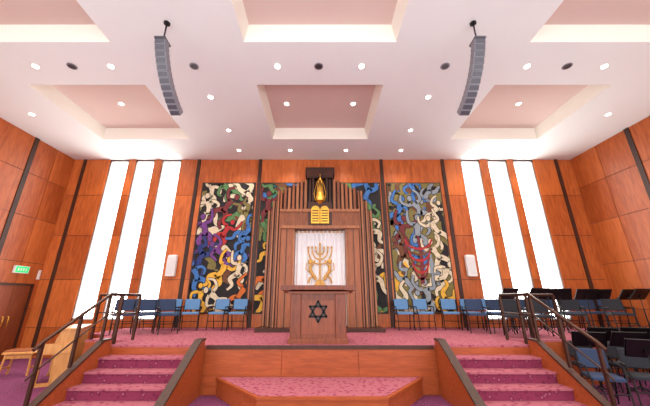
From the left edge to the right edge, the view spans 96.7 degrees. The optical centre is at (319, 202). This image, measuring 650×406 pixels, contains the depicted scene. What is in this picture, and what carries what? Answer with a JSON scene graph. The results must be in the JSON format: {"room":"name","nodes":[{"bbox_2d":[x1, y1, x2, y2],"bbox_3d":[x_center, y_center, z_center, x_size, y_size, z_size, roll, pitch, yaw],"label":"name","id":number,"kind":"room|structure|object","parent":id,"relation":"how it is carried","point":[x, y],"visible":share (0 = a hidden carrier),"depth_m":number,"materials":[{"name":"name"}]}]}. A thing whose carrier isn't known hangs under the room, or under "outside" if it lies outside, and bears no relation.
{"room":"house of worship","nodes":[
{"label":"house of worship","id":0,"kind":"room"},
{"bbox_2d":[0,118,74,347],"bbox_3d":[-9.525,-0.422,4.774,0.350,7.300,11.800,0,-18,0],"label":"wall","id":1,"kind":"structure","parent":0,"point":[34,175],"depth_m":9.23,"materials":[{"name":"brown wood"}]},
{"bbox_2d":[0,282,34,360],"bbox_3d":[-9.314,3.493,8.493,0.110,2.200,1.220,0,-18,0],"label":"door","id":2,"kind":"structure","parent":1,"relation":"in","point":[14,300],"depth_m":8.76,"materials":[{"name":"brown wood"}]},
{"bbox_2d":[12,265,29,273],"bbox_3d":[-9.331,2.080,9.028,0.078,0.220,0.450,0,-18,0],"label":"exit sign","id":3,"kind":"object","parent":1,"relation":"attached to","point":[16,269],"visible":1,"depth_m":8.98,"materials":[{"name":"green plastic"}]},
{"bbox_2d":[36,270,41,279],"bbox_3d":[-9.357,2.390,9.616,0.034,0.300,0.100,0,-18,0],"label":"wall control panel","id":4,"kind":"object","parent":1,"relation":"attached to","point":[39,271],"visible":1,"depth_m":9.60,"materials":[{"name":"white paint"}]},
{"bbox_2d":[20,159,619,357],"bbox_3d":[0.100,1.375,10.210,19.600,7.300,0.350,0,-18,0],"label":"wall","id":5,"kind":"structure","parent":0,"point":[576,252],"depth_m":10.15,"materials":[{"name":"brown wood"}]},
{"bbox_2d":[72,161,128,319],"bbox_3d":[-7.650,1.105,10.283,0.700,5.660,0.180,0,-18,0],"label":"window","id":6,"kind":"structure","parent":5,"relation":"in","point":[90,285],"depth_m":10.22,"materials":[{"name":"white glass"}]},
{"bbox_2d":[102,161,154,319],"bbox_3d":[-6.670,1.105,10.283,0.700,5.660,0.180,0,-18,0],"label":"window","id":7,"kind":"structure","parent":5,"relation":"in","point":[121,277],"depth_m":10.31,"materials":[{"name":"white glass"}]},
{"bbox_2d":[133,161,180,319],"bbox_3d":[-5.660,1.105,10.283,0.720,5.660,0.180,0,-18,0],"label":"window","id":8,"kind":"structure","parent":5,"relation":"in","point":[152,272],"depth_m":10.31,"materials":[{"name":"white glass"}]},
{"bbox_2d":[165,255,177,275],"bbox_3d":[-4.970,2.100,9.693,0.300,0.700,0.224,0,-18,0],"label":"wall speaker","id":9,"kind":"object","parent":5,"relation":"attached to","point":[172,260],"visible":1,"depth_m":9.60,"materials":[{"name":"white paint"}]},
{"bbox_2d":[185,183,255,313],"bbox_3d":[-3.370,1.403,10.006,1.980,4.560,0.068,0,-18,0],"label":"painting","id":10,"kind":"object","parent":5,"relation":"attached to","point":[220,265],"visible":0.94,"depth_m":9.96,"materials":[{"name":"multicoloured fabric"}]},
{"bbox_2d":[252,183,298,313],"bbox_3d":[-1.478,1.422,9.984,1.373,4.477,0.097,0,-18,0],"label":"painting","id":11,"kind":"object","parent":5,"relation":"attached to","point":[269,191],"depth_m":10.09,"materials":[{"name":"multicoloured fabric"}]},
{"bbox_2d":[341,183,388,313],"bbox_3d":[1.498,1.422,9.984,1.412,4.477,0.097,0,-18,0],"label":"painting","id":12,"kind":"object","parent":5,"relation":"attached to","point":[370,192],"depth_m":10.06,"materials":[{"name":"multicoloured fabric"}]},
{"bbox_2d":[386,183,457,313],"bbox_3d":[3.450,1.402,10.004,2.020,4.560,0.072,0,-18,0],"label":"painting","id":13,"kind":"object","parent":5,"relation":"attached to","point":[419,244],"visible":0.92,"depth_m":9.96,"materials":[{"name":"multicoloured fabric"}]},
{"bbox_2d":[464,255,477,275],"bbox_3d":[5.050,2.100,9.693,0.300,0.700,0.224,0,-18,0],"label":"wall speaker","id":14,"kind":"object","parent":5,"relation":"attached to","point":[470,263],"visible":1,"depth_m":9.60,"materials":[{"name":"white paint"}]},
{"bbox_2d":[461,161,508,319],"bbox_3d":[5.730,1.105,10.283,0.700,5.660,0.180,0,-18,0],"label":"window","id":15,"kind":"structure","parent":5,"relation":"in","point":[490,278],"depth_m":10.32,"materials":[{"name":"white glass"}]},
{"bbox_2d":[487,161,540,319],"bbox_3d":[6.760,1.105,10.283,0.720,5.660,0.180,0,-18,0],"label":"window","id":16,"kind":"structure","parent":5,"relation":"in","point":[519,269],"depth_m":10.36,"materials":[{"name":"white glass"}]},
{"bbox_2d":[513,161,571,319],"bbox_3d":[7.750,1.105,10.283,0.740,5.660,0.180,0,-18,0],"label":"window","id":17,"kind":"structure","parent":5,"relation":"in","point":[550,277],"depth_m":10.38,"materials":[{"name":"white glass"}]},
{"bbox_2d":[28,63,611,151],"bbox_3d":[0.000,-2.998,7.590,16.767,0.400,6.097,0,-18,0],"label":"recessed light","id":18,"kind":"object","parent":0,"point":[318,66],"depth_m":6.63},
{"bbox_2d":[0,0,649,159],"bbox_3d":[0.100,-3.584,5.820,19.600,0.360,11.800,0,-18,0],"label":"ceiling","id":19,"kind":"structure","parent":0,"point":[235,45],"depth_m":6.89,"materials":[{"name":"paint"}]},
{"bbox_2d":[154,20,182,115],"bbox_3d":[-2.906,-2.612,5.627,0.239,1.599,0.910,-2,-18,6],"label":"speaker","id":20,"kind":"object","parent":19,"relation":"hanging from","point":[161,43],"visible":1,"depth_m":5.40},
{"bbox_2d":[457,20,485,115],"bbox_3d":[2.906,-2.612,5.627,0.239,1.599,0.910,2,-18,-6],"label":"speaker","id":21,"kind":"object","parent":19,"relation":"hanging from","point":[478,43],"visible":1,"depth_m":5.40},
{"bbox_2d":[0,358,649,405],"bbox_3d":[0.100,3.138,3.597,19.600,0.200,11.800,0,-18,0],"label":"floor","id":22,"kind":"structure","parent":0,"point":[13,387],"depth_m":5.73,"materials":[{"name":"carpet"}]},
{"bbox_2d":[0,348,37,375],"bbox_3d":[-7.300,3.872,7.040,0.640,0.572,0.400,6,-19,-16],"label":"stool","id":23,"kind":"object","parent":22,"relation":"on","point":[16,353],"visible":0.75,"depth_m":6.96,"materials":[{"name":"brown wood"}]},
{"bbox_2d":[33,324,91,387],"bbox_3d":[-5.990,3.487,6.755,0.650,1.120,1.260,9,-21,-26],"label":"upright piano","id":24,"kind":"object","parent":22,"relation":"on","point":[58,365],"visible":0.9,"depth_m":6.33,"materials":[{"name":"brown wood"}]},
{"bbox_2d":[29,338,205,405],"bbox_3d":[-3.260,2.926,4.867,1.984,1.000,1.639,0,-18,0],"label":"staircase","id":25,"kind":"structure","parent":22,"relation":"on","point":[97,377],"depth_m":4.97,"materials":[{"name":"carpet"}]},
{"bbox_2d":[23,293,141,405],"bbox_3d":[-4.677,2.499,5.420,1.030,1.573,2.516,0,-18,0],"label":"stair handrail","id":26,"kind":"object","parent":25,"relation":"attached to","point":[40,347],"visible":0.98,"depth_m":5.18,"materials":[{"name":"brown metal"}]},
{"bbox_2d":[216,377,422,405],"bbox_3d":[-0.010,3.311,4.940,3.980,0.316,1.180,0,-18,0],"label":"step platform","id":27,"kind":"object","parent":22,"relation":"on","point":[235,391],"visible":1,"depth_m":4.87,"materials":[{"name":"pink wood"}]},
{"bbox_2d":[82,328,648,395],"bbox_3d":[1.722,3.804,7.313,15.645,0.870,3.615,0,-18,0],"label":"platform","id":28,"kind":"object","parent":22,"relation":"on","point":[234,352],"visible":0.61,"depth_m":5.72,"materials":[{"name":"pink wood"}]},
{"bbox_2d":[108,299,135,334],"bbox_3d":[-5.318,3.055,7.814,0.576,0.869,0.573,11,-21,-31],"label":"chair","id":29,"kind":"object","parent":28,"relation":"on","point":[129,304],"visible":0.86,"depth_m":8.02,"materials":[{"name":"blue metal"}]},
{"bbox_2d":[120,299,140,328],"bbox_3d":[-5.659,3.323,8.625,0.576,0.869,0.573,5,-19,-15],"label":"chair","id":30,"kind":"object","parent":28,"relation":"on","point":[122,321],"visible":0.15,"depth_m":8.80,"materials":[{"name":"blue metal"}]},
{"bbox_2d":[132,299,157,333],"bbox_3d":[-4.718,3.055,7.814,0.576,0.869,0.573,11,-21,-31],"label":"chair","id":31,"kind":"object","parent":28,"relation":"on","point":[146,304],"visible":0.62,"depth_m":8.02,"materials":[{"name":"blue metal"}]},
{"bbox_2d":[136,299,161,328],"bbox_3d":[-5.056,3.324,8.626,0.576,0.869,0.573,3,-19,-10],"label":"chair","id":32,"kind":"object","parent":28,"relation":"on","point":[143,321],"visible":0.23,"depth_m":8.42,"materials":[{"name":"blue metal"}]},
{"bbox_2d":[154,299,181,334],"bbox_3d":[-4.122,3.054,7.812,0.576,0.869,0.573,15,-23,-38],"label":"chair","id":33,"kind":"object","parent":28,"relation":"on","point":[163,304],"visible":0.93,"depth_m":7.96,"materials":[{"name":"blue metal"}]},
{"bbox_2d":[156,299,182,330],"bbox_3d":[-4.456,3.324,8.626,0.576,0.869,0.573,3,-19,-10],"label":"chair","id":34,"kind":"object","parent":28,"relation":"on","point":[179,302],"visible":0.38,"depth_m":8.70,"materials":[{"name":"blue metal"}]},
{"bbox_2d":[179,299,201,330],"bbox_3d":[-3.861,3.323,8.624,0.576,0.869,0.573,6,-19,-17],"label":"chair","id":35,"kind":"object","parent":28,"relation":"on","point":[190,304],"visible":0.94,"depth_m":8.82,"materials":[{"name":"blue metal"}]},
{"bbox_2d":[205,299,230,330],"bbox_3d":[-3.049,3.355,8.721,0.576,0.869,0.573,-1,-18,2],"label":"chair","id":36,"kind":"object","parent":28,"relation":"on","point":[220,304],"visible":0.88,"depth_m":8.94,"materials":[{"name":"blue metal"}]},
{"bbox_2d":[226,299,248,330],"bbox_3d":[-2.470,3.355,8.721,0.576,0.869,0.573,0,-18,0],"label":"chair","id":37,"kind":"object","parent":28,"relation":"on","point":[238,304],"visible":1,"depth_m":8.95,"materials":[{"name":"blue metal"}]},
{"bbox_2d":[280,285,355,343],"bbox_3d":[-0.040,2.423,6.356,1.600,1.149,0.810,0,-18,0],"label":"lectern","id":38,"kind":"object","parent":28,"relation":"on","point":[317,312],"visible":1,"depth_m":6.10,"materials":[{"name":"brown wood"}]},
{"bbox_2d":[254,167,385,331],"bbox_3d":[0.000,1.276,9.321,3.600,5.189,1.300,0,-18,0],"label":"torah ark","id":39,"kind":"object","parent":28,"relation":"on","point":[296,208],"visible":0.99,"depth_m":9.06,"materials":[{"name":"brown wood"}]},
{"bbox_2d":[314,178,325,203],"bbox_3d":[0.000,-0.465,9.486,0.326,1.060,0.284,-15,-24,38],"label":"light","id":40,"kind":"object","parent":39,"relation":"attached to","point":[320,196],"visible":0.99,"depth_m":9.41,"materials":[{"name":"gold metal"}]},
{"bbox_2d":[294,231,346,325],"bbox_3d":[0.000,2.246,8.909,1.580,2.850,0.157,0,-18,0],"label":"curtain","id":41,"kind":"object","parent":39,"relation":"hanging from","point":[319,255],"visible":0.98,"depth_m":9.10,"materials":[{"name":"white fabric"}]},
{"bbox_2d":[393,299,415,330],"bbox_3d":[2.521,3.355,8.721,0.576,0.869,0.573,0,-18,1],"label":"chair","id":42,"kind":"object","parent":28,"relation":"on","point":[399,304],"visible":1,"depth_m":8.94,"materials":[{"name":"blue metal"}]},
{"bbox_2d":[412,299,436,330],"bbox_3d":[3.119,3.355,8.721,0.576,0.869,0.573,0,-18,-1],"label":"chair","id":43,"kind":"object","parent":28,"relation":"on","point":[419,304],"visible":0.89,"depth_m":8.95,"materials":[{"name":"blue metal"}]},
{"bbox_2d":[439,299,462,330],"bbox_3d":[3.959,3.371,8.767,0.576,0.869,0.573,-5,-19,15],"label":"chair","id":44,"kind":"object","parent":28,"relation":"on","point":[450,304],"visible":0.99,"depth_m":8.97,"materials":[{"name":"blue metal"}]},
{"bbox_2d":[459,299,484,330],"bbox_3d":[4.577,3.371,8.768,0.576,0.869,0.573,-4,-19,11],"label":"chair","id":45,"kind":"object","parent":28,"relation":"on","point":[461,301],"visible":0.6,"depth_m":8.86,"materials":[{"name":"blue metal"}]},
{"bbox_2d":[464,299,490,333],"bbox_3d":[4.311,3.103,7.960,0.576,0.869,0.573,-6,-19,18],"label":"chair","id":46,"kind":"object","parent":28,"relation":"on","point":[470,304],"visible":0.98,"depth_m":8.15,"materials":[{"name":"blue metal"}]},
{"bbox_2d":[481,299,501,329],"bbox_3d":[5.199,3.371,8.767,0.576,0.869,0.573,-5,-19,14],"label":"chair","id":47,"kind":"object","parent":28,"relation":"on","point":[483,300],"visible":0.26,"depth_m":8.86,"materials":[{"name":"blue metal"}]},
{"bbox_2d":[485,299,514,333],"bbox_3d":[4.929,3.104,7.960,0.576,0.869,0.573,-5,-19,15],"label":"chair","id":48,"kind":"object","parent":28,"relation":"on","point":[492,304],"visible":0.54,"depth_m":8.19,"materials":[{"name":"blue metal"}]},
{"bbox_2d":[497,288,522,333],"bbox_3d":[5.019,2.799,7.499,0.520,1.143,0.383,7,-19,-19],"label":"music stand","id":49,"kind":"object","parent":28,"relation":"on","point":[506,290],"visible":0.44,"depth_m":7.59,"materials":[{"name":"black metal"}]},
{"bbox_2d":[498,299,531,337],"bbox_3d":[4.763,2.821,7.104,0.576,0.869,0.573,-7,-20,21],"label":"chair","id":50,"kind":"object","parent":28,"relation":"on","point":[509,305],"visible":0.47,"depth_m":7.31,"materials":[{"name":"grey fabric"}]},
{"bbox_2d":[510,299,527,332],"bbox_3d":[5.551,3.103,7.960,0.576,0.869,0.573,-6,-19,19],"label":"chair","id":51,"kind":"object","parent":28,"relation":"on","point":[522,303],"visible":0.12,"depth_m":8.15,"materials":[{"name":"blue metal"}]},
{"bbox_2d":[522,311,548,330],"bbox_3d":[6.441,3.370,8.767,0.576,0.869,0.573,-6,-19,18],"label":"chair","id":52,"kind":"object","parent":28,"relation":"on","point":[522,311],"visible":0.23,"depth_m":8.51,"materials":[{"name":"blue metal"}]},
{"bbox_2d":[527,288,554,335],"bbox_3d":[5.709,2.767,7.402,0.520,1.143,0.383,3,-19,-9],"label":"music stand","id":53,"kind":"object","parent":28,"relation":"on","point":[533,290],"visible":0.48,"depth_m":7.50,"materials":[{"name":"black metal"}]},
{"bbox_2d":[524,299,560,338],"bbox_3d":[5.433,2.821,7.104,0.576,0.869,0.573,-8,-20,22],"label":"chair","id":54,"kind":"object","parent":28,"relation":"on","point":[538,307],"visible":0.52,"depth_m":7.25,"materials":[{"name":"grey fabric"}]},
{"bbox_2d":[544,293,564,331],"bbox_3d":[6.723,3.082,8.355,0.520,1.143,0.383,8,-20,-24],"label":"music stand","id":55,"kind":"object","parent":28,"relation":"on","point":[546,297],"visible":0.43,"depth_m":8.36,"materials":[{"name":"black metal"}]},
{"bbox_2d":[544,300,566,326],"bbox_3d":[7.114,3.401,8.861,0.576,0.869,0.573,-8,-20,23],"label":"chair","id":56,"kind":"object","parent":28,"relation":"on","point":[550,301],"visible":0.15,"depth_m":9.05,"materials":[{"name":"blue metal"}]},
{"bbox_2d":[548,288,575,333],"bbox_3d":[6.573,2.895,7.788,0.520,1.143,0.383,-10,-21,28],"label":"music stand","id":57,"kind":"object","parent":28,"relation":"on","point":[559,293],"visible":0.8,"depth_m":7.89,"materials":[{"name":"black metal"}]},
{"bbox_2d":[556,300,588,329],"bbox_3d":[7.730,3.402,8.862,0.576,0.869,0.573,-6,-19,17],"label":"chair","id":58,"kind":"object","parent":28,"relation":"on","point":[556,300],"visible":0.36,"depth_m":8.72,"materials":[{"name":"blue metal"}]},
{"bbox_2d":[558,299,589,332],"bbox_3d":[7.017,3.118,8.005,0.576,0.869,0.573,-10,-21,28],"label":"chair","id":59,"kind":"object","parent":28,"relation":"on","point":[569,305],"visible":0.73,"depth_m":8.18,"materials":[{"name":"grey fabric"}]},
{"bbox_2d":[573,289,597,330],"bbox_3d":[7.611,3.002,8.114,0.520,1.143,0.383,-3,-19,9],"label":"music stand","id":60,"kind":"object","parent":28,"relation":"on","point":[581,294],"visible":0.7,"depth_m":8.24,"materials":[{"name":"black metal"}]},
{"bbox_2d":[578,300,610,327],"bbox_3d":[8.351,3.402,8.862,0.576,0.869,0.573,-6,-19,18],"label":"chair","id":61,"kind":"object","parent":28,"relation":"on","point":[591,303],"visible":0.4,"depth_m":9.05,"materials":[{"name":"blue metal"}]},
{"bbox_2d":[595,289,613,327],"bbox_3d":[8.286,3.097,8.400,0.520,1.143,0.383,-5,-19,14],"label":"music stand","id":62,"kind":"object","parent":28,"relation":"on","point":[602,293],"visible":0.55,"depth_m":8.50,"materials":[{"name":"black metal"}]},
{"bbox_2d":[595,300,630,327],"bbox_3d":[8.973,3.402,8.861,0.576,0.869,0.573,-7,-20,21],"label":"chair","id":63,"kind":"object","parent":28,"relation":"on","point":[598,302],"visible":0.3,"depth_m":8.90,"materials":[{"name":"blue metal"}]},
{"bbox_2d":[601,299,639,330],"bbox_3d":[8.312,3.119,8.007,0.576,0.869,0.573,-7,-20,20],"label":"chair","id":64,"kind":"object","parent":28,"relation":"on","point":[608,304],"visible":0.92,"depth_m":8.20,"materials":[{"name":"grey fabric"}]},
{"bbox_2d":[617,289,643,327],"bbox_3d":[9.150,3.096,8.398,0.520,1.143,0.383,0,-18,0],"label":"music stand","id":65,"kind":"object","parent":28,"relation":"on","point":[625,293],"visible":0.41,"depth_m":8.51,"materials":[{"name":"black metal"}]},
{"bbox_2d":[627,288,649,327],"bbox_3d":[8.959,2.940,7.924,0.520,1.143,0.383,3,-19,-9],"label":"music stand","id":66,"kind":"object","parent":28,"relation":"on","point":[638,294],"visible":0.93,"depth_m":8.05,"materials":[{"name":"black metal"}]},
{"bbox_2d":[434,338,610,405],"bbox_3d":[3.260,2.926,4.867,1.984,1.000,1.639,0,-18,0],"label":"staircase","id":67,"kind":"structure","parent":22,"relation":"on","point":[542,377],"depth_m":4.97,"materials":[{"name":"carpet"}]},
{"bbox_2d":[498,293,616,405],"bbox_3d":[4.837,2.499,5.420,1.350,1.573,2.516,0,-18,0],"label":"stair handrail","id":68,"kind":"object","parent":67,"relation":"attached to","point":[599,347],"visible":0.99,"depth_m":5.27,"materials":[{"name":"brown metal"}]},
{"bbox_2d":[567,341,615,393],"bbox_3d":[5.512,3.349,5.930,0.576,0.869,0.573,-7,-19,20],"label":"chair","id":69,"kind":"object","parent":22,"relation":"on","point":[571,349],"visible":0.17,"depth_m":6.10,"materials":[{"name":"blue fabric"}]},
{"bbox_2d":[571,331,616,399],"bbox_3d":[5.223,3.046,5.473,0.520,1.143,0.383,-10,-21,28],"label":"music stand","id":70,"kind":"object","parent":22,"relation":"on","point":[578,339],"visible":0.61,"depth_m":5.61,"materials":[{"name":"black metal"}]},
{"bbox_2d":[587,327,620,386],"bbox_3d":[6.323,3.328,6.328,0.520,1.143,0.383,-10,-21,28],"label":"music stand","id":71,"kind":"object","parent":22,"relation":"on","point":[607,330],"visible":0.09,"depth_m":6.43,"materials":[{"name":"black metal"}]},
{"bbox_2d":[574,348,635,405],"bbox_3d":[4.912,3.050,5.028,0.576,0.869,0.573,-7,-20,20],"label":"chair","id":72,"kind":"object","parent":22,"relation":"on","point":[582,361],"visible":0.81,"depth_m":5.14,"materials":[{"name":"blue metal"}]},
{"bbox_2d":[611,357,631,381],"bbox_3d":[6.764,3.647,6.831,0.576,0.869,0.573,-8,-20,24],"label":"chair","id":73,"kind":"object","parent":22,"relation":"on","point":[616,358],"visible":0.09,"depth_m":6.58,"materials":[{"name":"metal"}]},
{"bbox_2d":[606,341,647,391],"bbox_3d":[6.265,3.348,5.929,0.576,0.869,0.573,-9,-20,25],"label":"chair","id":74,"kind":"object","parent":22,"relation":"on","point":[611,352],"visible":0.23,"depth_m":6.09,"materials":[{"name":"black metal"}]},
{"bbox_2d":[608,331,649,396],"bbox_3d":[5.981,3.044,5.470,0.520,1.143,0.383,-7,-19,19],"label":"music stand","id":75,"kind":"object","parent":22,"relation":"on","point":[617,337],"visible":0.53,"depth_m":5.60,"materials":[{"name":"black metal"}]},
{"bbox_2d":[615,348,649,405],"bbox_3d":[5.666,3.050,5.026,0.576,0.869,0.573,-10,-21,27],"label":"chair","id":76,"kind":"object","parent":22,"relation":"on","point":[625,361],"visible":0.83,"depth_m":5.21,"materials":[{"name":"fabric"}]},
{"bbox_2d":[620,326,649,380],"bbox_3d":[7.073,3.328,6.328,0.520,1.143,0.383,-10,-21,28],"label":"music stand","id":77,"kind":"object","parent":22,"relation":"on","point":[622,329],"visible":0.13,"depth_m":6.43,"materials":[{"name":"black metal"}]},
{"bbox_2d":[623,338,649,360],"bbox_3d":[5.173,2.700,4.429,0.520,1.143,0.383,-10,-21,28],"label":"music stand","id":78,"kind":"object","parent":22,"relation":"on","point":[632,347],"visible":1,"depth_m":4.62,"materials":[{"name":"black metal"}]},
{"bbox_2d":[570,116,649,327],"bbox_3d":[9.725,-0.422,4.774,0.350,7.300,11.800,0,-18,0],"label":"wall","id":79,"kind":"structure","parent":0,"point":[612,176],"depth_m":9.14,"materials":[{"name":"brown wood"}]}
]}

